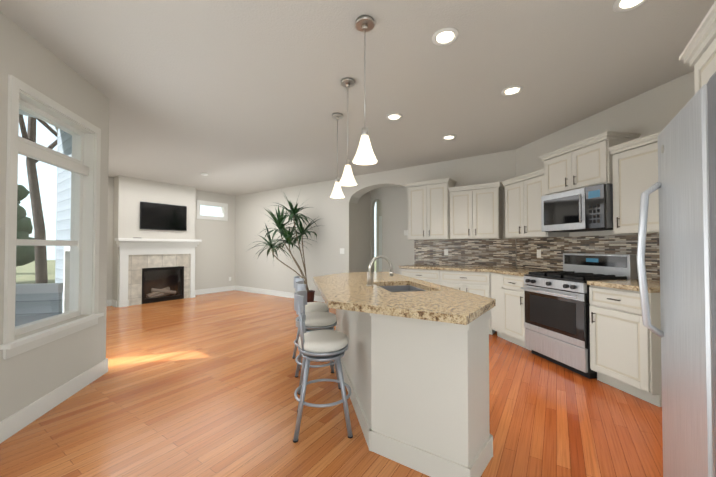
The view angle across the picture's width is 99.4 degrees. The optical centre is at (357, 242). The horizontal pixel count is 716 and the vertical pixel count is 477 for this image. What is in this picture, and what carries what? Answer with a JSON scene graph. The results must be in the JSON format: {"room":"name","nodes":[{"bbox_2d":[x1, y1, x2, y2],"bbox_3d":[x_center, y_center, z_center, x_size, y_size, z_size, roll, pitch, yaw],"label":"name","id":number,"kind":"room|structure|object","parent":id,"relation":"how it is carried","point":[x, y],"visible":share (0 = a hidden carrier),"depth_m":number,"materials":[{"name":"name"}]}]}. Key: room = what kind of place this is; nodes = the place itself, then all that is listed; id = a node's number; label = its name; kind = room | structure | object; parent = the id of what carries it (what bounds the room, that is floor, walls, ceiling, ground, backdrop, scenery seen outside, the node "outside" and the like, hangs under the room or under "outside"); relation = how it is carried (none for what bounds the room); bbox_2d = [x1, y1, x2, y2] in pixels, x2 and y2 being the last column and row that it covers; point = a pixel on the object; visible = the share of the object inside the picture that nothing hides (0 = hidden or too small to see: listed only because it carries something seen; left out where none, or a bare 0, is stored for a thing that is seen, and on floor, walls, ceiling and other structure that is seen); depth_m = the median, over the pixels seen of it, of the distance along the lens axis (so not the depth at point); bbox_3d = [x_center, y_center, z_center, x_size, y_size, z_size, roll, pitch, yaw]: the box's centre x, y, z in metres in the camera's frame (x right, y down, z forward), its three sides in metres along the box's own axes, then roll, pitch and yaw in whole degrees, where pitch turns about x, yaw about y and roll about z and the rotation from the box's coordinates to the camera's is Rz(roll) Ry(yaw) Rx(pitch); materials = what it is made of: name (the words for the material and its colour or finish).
{"room":"kitchen","nodes":[
{"label":"kitchen","id":0,"kind":"room"},
{"bbox_2d":[0,11,108,421],"bbox_3d":[-1.946,-0.128,-0.008,0.150,2.740,6.200,0,-1,-12],"label":"wall","id":1,"kind":"structure","parent":0,"point":[27,378],"depth_m":2.30,"materials":[{"name":"beige paint"}]},
{"bbox_2d":[0,74,103,359],"bbox_3d":[-2.426,-0.162,2.416,0.205,1.850,0.980,0,-1,-12],"label":"window","id":2,"kind":"structure","parent":1,"relation":"in","point":[83,163],"depth_m":2.48,"materials":[{"name":"white wood"}]},
{"bbox_2d":[0,358,107,442],"bbox_3d":[-1.961,1.179,0.077,0.164,0.130,6.015,0,-1,-12],"label":"baseboard","id":3,"kind":"structure","parent":1,"relation":"attached to","point":[14,423],"depth_m":2.30,"materials":[{"name":"white wood"}]},
{"bbox_2d":[112,176,195,306],"bbox_3d":[-4.659,-0.009,7.049,0.299,2.740,1.580,-1,-1,35],"label":"wall","id":4,"kind":"structure","parent":0,"point":[130,194],"depth_m":6.62,"materials":[{"name":"beige paint"}]},
{"bbox_2d":[115,238,201,306],"bbox_3d":[-4.554,0.645,6.964,0.468,1.430,1.700,-1,-1,35],"label":"fireplace mantel","id":5,"kind":"object","parent":4,"relation":"attached to","point":[143,279],"visible":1,"depth_m":6.92,"materials":[{"name":"white"}]},
{"bbox_2d":[140,202,186,230],"bbox_3d":[-4.471,-0.579,7.018,0.049,0.600,0.970,-1,-1,35],"label":"tv","id":6,"kind":"object","parent":4,"relation":"attached to","point":[156,216],"visible":0.96,"depth_m":6.96,"materials":[{"name":"black"}]},
{"bbox_2d":[107,177,234,299],"bbox_3d":[-4.581,0.000,7.551,0.150,2.740,3.570,-1,-1,35],"label":"wall","id":7,"kind":"structure","parent":0,"point":[215,258],"depth_m":8.25,"materials":[{"name":"beige paint"}]},
{"bbox_2d":[106,286,234,306],"bbox_3d":[-4.391,1.302,7.407,0.299,0.130,3.250,-1,-1,35],"label":"baseboard","id":8,"kind":"structure","parent":7,"relation":"attached to","point":[197,292],"depth_m":8.15,"materials":[{"name":"white wood"}]},
{"bbox_2d":[196,200,227,220],"bbox_3d":[-4.026,-0.852,8.336,0.170,0.490,0.870,-1,-1,35],"label":"window","id":9,"kind":"structure","parent":7,"relation":"in","point":[224,214],"depth_m":8.32,"materials":[{"name":"white wood"}]},
{"bbox_2d":[0,290,662,476],"bbox_3d":[-0.688,1.362,4.108,9.177,0.100,13.507,0,-1,-12],"label":"floor","id":10,"kind":"structure","parent":0,"point":[203,385],"depth_m":2.24,"materials":[{"name":"brown wood"}]},
{"bbox_2d":[246,193,322,301],"bbox_3d":[-1.621,0.016,6.640,1.882,2.674,1.818,0,-1,-12],"label":"palm plant","id":11,"kind":"object","parent":10,"relation":"on","point":[285,233],"visible":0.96,"depth_m":6.59,"materials":[{"name":"green plant"}]},
{"bbox_2d":[292,276,333,370],"bbox_3d":[-0.495,0.838,3.305,0.404,0.920,0.402,0,-1,-20],"label":"stool","id":12,"kind":"object","parent":10,"relation":"on","point":[315,306],"visible":0.38,"depth_m":3.22,"materials":[{"name":"silver metal"}]},
{"bbox_2d":[295,281,340,394],"bbox_3d":[-0.373,0.830,2.800,0.404,0.920,0.402,0,-1,-16],"label":"stool","id":13,"kind":"object","parent":10,"relation":"on","point":[319,320],"visible":0.65,"depth_m":2.67,"materials":[{"name":"silver metal"}]},
{"bbox_2d":[293,290,352,442],"bbox_3d":[-0.247,0.819,2.152,0.404,0.920,0.402,0,-1,-7],"label":"stool","id":14,"kind":"object","parent":10,"relation":"on","point":[322,345],"visible":1,"depth_m":2.02,"materials":[{"name":"silver metal"}]},
{"bbox_2d":[336,283,492,476],"bbox_3d":[0.283,0.842,2.656,0.749,0.890,2.306,0,-1,-12],"label":"kitchen island","id":15,"kind":"object","parent":10,"relation":"on","point":[415,363],"depth_m":1.71,"materials":[{"name":"beige wood"}]},
{"bbox_2d":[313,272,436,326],"bbox_3d":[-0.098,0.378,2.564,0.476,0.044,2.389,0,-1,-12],"label":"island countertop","id":16,"kind":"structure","parent":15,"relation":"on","point":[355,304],"depth_m":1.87,"materials":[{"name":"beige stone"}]},
{"bbox_2d":[379,285,425,291],"bbox_3d":[0.355,0.483,2.458,0.380,0.182,0.620,0,-1,-12],"label":"sink","id":17,"kind":"object","parent":16,"relation":"in","point":[392,288],"depth_m":2.75,"materials":[{"name":"silver metal"}]},
{"bbox_2d":[349,271,495,326],"bbox_3d":[0.392,0.379,2.621,0.520,0.044,2.480,0,-1,-12],"label":"island countertop","id":18,"kind":"structure","parent":15,"relation":"on","point":[454,308],"depth_m":1.78,"materials":[{"name":"beige stone"}]},
{"bbox_2d":[401,269,490,333],"bbox_3d":[1.458,0.880,4.912,1.406,0.890,1.442,0,-1,-12],"label":"base cabinet","id":19,"kind":"object","parent":10,"relation":"on","point":[475,283],"depth_m":4.47,"materials":[{"name":"beige wood"}]},
{"bbox_2d":[399,265,554,276],"bbox_3d":[1.594,0.410,4.609,1.606,0.040,2.132,0,-1,-12],"label":"countertop","id":20,"kind":"structure","parent":19,"relation":"on","point":[414,268],"depth_m":4.42,"materials":[{"name":"beige stone"}]},
{"bbox_2d":[491,273,498,336],"bbox_3d":[2.190,0.868,4.169,0.618,0.890,0.281,0,-1,-12],"label":"base cabinet","id":21,"kind":"object","parent":10,"relation":"on","point":[494,276],"depth_m":4.15,"materials":[{"name":"beige wood"}]},
{"bbox_2d":[499,273,531,350],"bbox_3d":[2.252,0.863,3.873,0.618,0.890,0.436,0,-1,-12],"label":"base cabinet","id":22,"kind":"object","parent":10,"relation":"on","point":[511,295],"depth_m":3.85,"materials":[{"name":"beige wood"}]},
{"bbox_2d":[521,253,636,378],"bbox_3d":[2.316,0.713,3.269,0.707,1.170,0.760,0,-1,-12],"label":"range","id":23,"kind":"object","parent":10,"relation":"on","point":[557,322],"visible":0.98,"depth_m":3.13,"materials":[{"name":"silver metal"}]},
{"bbox_2d":[589,285,661,406],"bbox_3d":[2.507,0.842,2.657,0.618,0.890,0.497,0,-1,-12],"label":"base cabinet","id":24,"kind":"object","parent":10,"relation":"on","point":[625,349],"depth_m":2.53,"materials":[{"name":"beige wood"}]},
{"bbox_2d":[587,277,659,292],"bbox_3d":[2.502,0.377,2.653,0.632,0.040,0.517,0,-1,-12],"label":"countertop","id":25,"kind":"structure","parent":24,"relation":"on","point":[653,286],"depth_m":2.62,"materials":[{"name":"beige stone"}]},
{"bbox_2d":[636,72,715,476],"bbox_3d":[1.397,0.368,0.793,0.862,1.775,0.900,-1,-1,33],"label":"fridge","id":26,"kind":"object","parent":10,"relation":"on","point":[685,185],"visible":1,"depth_m":1.06,"materials":[{"name":"silver metal"}]},
{"bbox_2d":[0,0,715,195],"bbox_3d":[-0.821,-1.518,4.128,9.450,0.180,13.507,0,-1,-12],"label":"ceiling","id":27,"kind":"structure","parent":0,"point":[236,97],"depth_m":2.62,"materials":[{"name":"beige paint"}]},
{"bbox_2d":[330,113,344,197],"bbox_3d":[-0.233,-0.971,3.432,0.168,0.933,0.168,0,-1,-12],"label":"pendant light","id":28,"kind":"object","parent":27,"relation":"hanging from","point":[337,192],"visible":0.88,"depth_m":3.41,"materials":[{"name":"white glass"}]},
{"bbox_2d":[339,78,356,185],"bbox_3d":[-0.091,-0.983,2.731,0.168,0.933,0.168,0,-1,-12],"label":"pendant light","id":29,"kind":"object","parent":27,"relation":"hanging from","point":[347,179],"visible":1,"depth_m":2.70,"materials":[{"name":"white glass"}]},
{"bbox_2d":[352,15,377,164],"bbox_3d":[0.046,-0.995,2.009,0.168,0.933,0.168,0,-1,-12],"label":"pendant light","id":30,"kind":"object","parent":27,"relation":"hanging from","point":[364,155],"visible":1,"depth_m":1.99,"materials":[{"name":"white glass"}]},
{"bbox_2d":[386,113,401,120],"bbox_3d":[0.413,-1.433,3.478,0.184,0.011,0.184,0,-1,-12],"label":"recessed light","id":31,"kind":"object","parent":27,"relation":"in","point":[394,116],"visible":1,"depth_m":3.46,"materials":[{"name":"white"}]},
{"bbox_2d":[432,27,458,45],"bbox_3d":[0.619,-1.455,2.157,0.184,0.011,0.184,0,-1,-12],"label":"recessed light","id":32,"kind":"object","parent":27,"relation":"in","point":[445,36],"visible":1,"depth_m":2.15,"materials":[{"name":"white"}]},
{"bbox_2d":[442,135,455,139],"bbox_3d":[1.238,-1.422,4.126,0.184,0.011,0.184,0,-1,-12],"label":"recessed light","id":33,"kind":"object","parent":27,"relation":"in","point":[448,137],"visible":0.98,"depth_m":4.12,"materials":[{"name":"white plastic"}]},
{"bbox_2d":[501,85,522,95],"bbox_3d":[1.470,-1.442,2.898,0.184,0.011,0.184,0,-1,-12],"label":"recessed light","id":34,"kind":"object","parent":27,"relation":"in","point":[512,90],"visible":0.98,"depth_m":2.89,"materials":[{"name":"white plastic"}]},
{"bbox_2d":[613,0,647,11],"bbox_3d":[1.658,-1.460,1.834,0.184,0.011,0.184,0,-1,-12],"label":"recessed light","id":35,"kind":"object","parent":27,"relation":"in","point":[623,5],"visible":1,"depth_m":1.86,"materials":[{"name":"white"}]},
{"bbox_2d":[357,191,370,271],"bbox_3d":[0.091,-0.010,6.961,0.130,2.740,0.540,-1,-1,35],"label":"wall","id":36,"kind":"structure","parent":0,"point":[364,202],"depth_m":6.94,"materials":[{"name":"beige paint"}]},
{"bbox_2d":[235,149,516,295],"bbox_3d":[-0.495,-0.012,6.859,7.630,2.740,0.300,-1,-1,35],"label":"wall","id":37,"kind":"structure","parent":0,"point":[334,229],"depth_m":6.95,"materials":[{"name":"beige paint"}]},
{"bbox_2d":[235,286,324,302],"bbox_3d":[-1.793,1.308,7.742,4.144,0.130,0.314,-1,-1,35],"label":"baseboard","id":38,"kind":"structure","parent":37,"relation":"attached to","point":[274,293],"depth_m":7.88,"materials":[{"name":"white wood"}]},
{"bbox_2d":[407,178,460,239],"bbox_3d":[1.283,-0.512,5.203,0.782,0.939,0.368,-1,-1,35],"label":"upper cabinet","id":39,"kind":"object","parent":37,"relation":"attached to","point":[443,209],"depth_m":5.04,"materials":[{"name":"beige wood"}]},
{"bbox_2d":[415,239,518,268],"bbox_3d":[1.719,0.177,5.103,1.145,0.441,1.226,0,-1,-12],"label":"backsplash","id":40,"kind":"structure","parent":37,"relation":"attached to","point":[462,253],"depth_m":4.98,"materials":[{"name":"multicoloured"}]},
{"bbox_2d":[453,182,503,239],"bbox_3d":[1.864,-0.442,4.817,0.735,0.786,0.328,-1,-1,35],"label":"upper cabinet","id":41,"kind":"object","parent":37,"relation":"attached to","point":[477,210],"depth_m":4.65,"materials":[{"name":"beige wood"}]},
{"bbox_2d":[371,186,412,274],"bbox_3d":[1.218,-0.017,6.582,2.410,2.740,0.120,-1,-1,35],"label":"wall","id":42,"kind":"structure","parent":0,"point":[391,202],"depth_m":6.83,"materials":[{"name":"beige paint"}]},
{"bbox_2d":[379,216,381,271],"bbox_3d":[0.687,0.364,7.341,0.400,1.995,0.040,-1,-1,35],"label":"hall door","id":43,"kind":"structure","parent":42,"relation":"in","point":[380,242],"depth_m":7.42,"materials":[{"name":"white wood"}]},
{"bbox_2d":[516,71,694,280],"bbox_3d":[2.735,-0.069,3.467,0.150,2.740,2.700,0,-1,-12],"label":"wall","id":44,"kind":"structure","parent":0,"point":[655,110],"depth_m":3.13,"materials":[{"name":"beige paint"}]},
{"bbox_2d":[503,171,568,237],"bbox_3d":[2.362,-0.454,4.072,0.328,0.786,0.737,0,-1,-12],"label":"upper cabinet","id":45,"kind":"object","parent":44,"relation":"attached to","point":[522,196],"depth_m":4.01,"materials":[{"name":"beige wood"}]},
{"bbox_2d":[516,233,659,280],"bbox_3d":[2.653,0.149,3.451,0.010,0.441,2.370,0,-1,-12],"label":"backsplash","id":46,"kind":"structure","parent":44,"relation":"attached to","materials":[{"name":"tile"}]},
{"bbox_2d":[537,250,540,257],"bbox_3d":[2.491,0.158,4.184,0.004,0.110,0.070,0,-1,-12],"label":"outlet","id":47,"kind":"object","parent":46,"relation":"attached to","point":[538,253],"visible":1,"depth_m":4.18,"materials":[{"name":"white plastic"}]},
{"bbox_2d":[542,135,637,195],"bbox_3d":[2.498,-0.787,3.333,0.368,0.451,0.762,0,-1,-12],"label":"upper cabinet","id":48,"kind":"object","parent":44,"relation":"attached to","point":[587,164],"depth_m":3.18,"materials":[{"name":"beige wood"}]},
{"bbox_2d":[541,184,612,231],"bbox_3d":[2.460,-0.340,3.317,0.446,0.429,0.760,0,-1,-12],"label":"microwave","id":49,"kind":"object","parent":48,"relation":"attached to","point":[590,208],"visible":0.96,"depth_m":3.17,"materials":[{"name":"silver metal"}]},
{"bbox_2d":[610,135,658,233],"bbox_3d":[2.666,-0.479,2.625,0.328,0.786,0.666,0,-1,-12],"label":"upper cabinet","id":50,"kind":"object","parent":44,"relation":"attached to","point":[625,164],"depth_m":2.73,"materials":[{"name":"beige wood"}]},
{"label":"outside","id":51,"kind":"structure","parent":0,"visible":0},
{"bbox_2d":[16,260,375,283],"bbox_3d":[-6.504,1.747,6.199,70.000,0.100,75.000,0,-1,-12],"label":"ground","id":52,"kind":"structure","parent":51,"point":[29,279],"depth_m":19.12,"materials":[{"name":"beige"}]},
{"bbox_2d":[16,114,57,283],"bbox_3d":[-11.742,-6.692,7.663,27.730,16.902,25.591,0,-1,-12],"label":"trees","id":53,"kind":"object","parent":52,"relation":"on","point":[39,253],"depth_m":9.29,"materials":[{"name":"green plant"}]},
{"bbox_3d":[-3.336,1.307,-0.334,2.715,0.100,5.700,0,-1,-12],"label":"porch deck","id":54,"kind":"object","parent":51,"visible":0},
{"bbox_2d":[15,283,62,326],"bbox_3d":[-3.364,-0.121,-0.285,2.630,2.757,5.660,0,-1,-12],"label":"posts","id":55,"kind":"object","parent":54,"relation":"on","point":[36,303],"depth_m":2.65,"materials":[{"name":"grey paint"}]},
{"bbox_3d":[-2.974,-0.072,3.273,1.015,2.740,0.150,-1,-1,35],"label":"wall","id":56,"kind":"structure","parent":0,"visible":0},
{"bbox_2d":[55,128,71,312],"bbox_3d":[-3.071,-0.013,3.261,1.150,3.220,0.080,-1,-1,35],"label":"siding","id":57,"kind":"object","parent":56,"relation":"attached to","point":[65,267],"depth_m":3.37,"materials":[{"name":"white wood"}]},
{"bbox_2d":[19,110,38,118],"bbox_3d":[-3.197,-1.419,3.104,1.030,0.047,0.380,-1,-1,35],"label":"roof eave","id":58,"kind":"object","parent":57,"relation":"attached to","point":[24,113],"depth_m":3.29,"materials":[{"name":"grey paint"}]},
{"bbox_3d":[1.561,-0.126,0.091,0.150,2.740,5.450,-1,-1,33],"label":"wall","id":59,"kind":"structure","parent":0,"visible":0},
{"bbox_2d":[679,1,715,93],"bbox_3d":[1.474,-0.687,0.761,0.712,0.305,0.968,-1,-1,33],"label":"upper cabinet","id":60,"kind":"object","parent":59,"relation":"attached to","point":[698,53],"visible":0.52,"depth_m":1.20,"materials":[{"name":"beige wood"}]}
]}

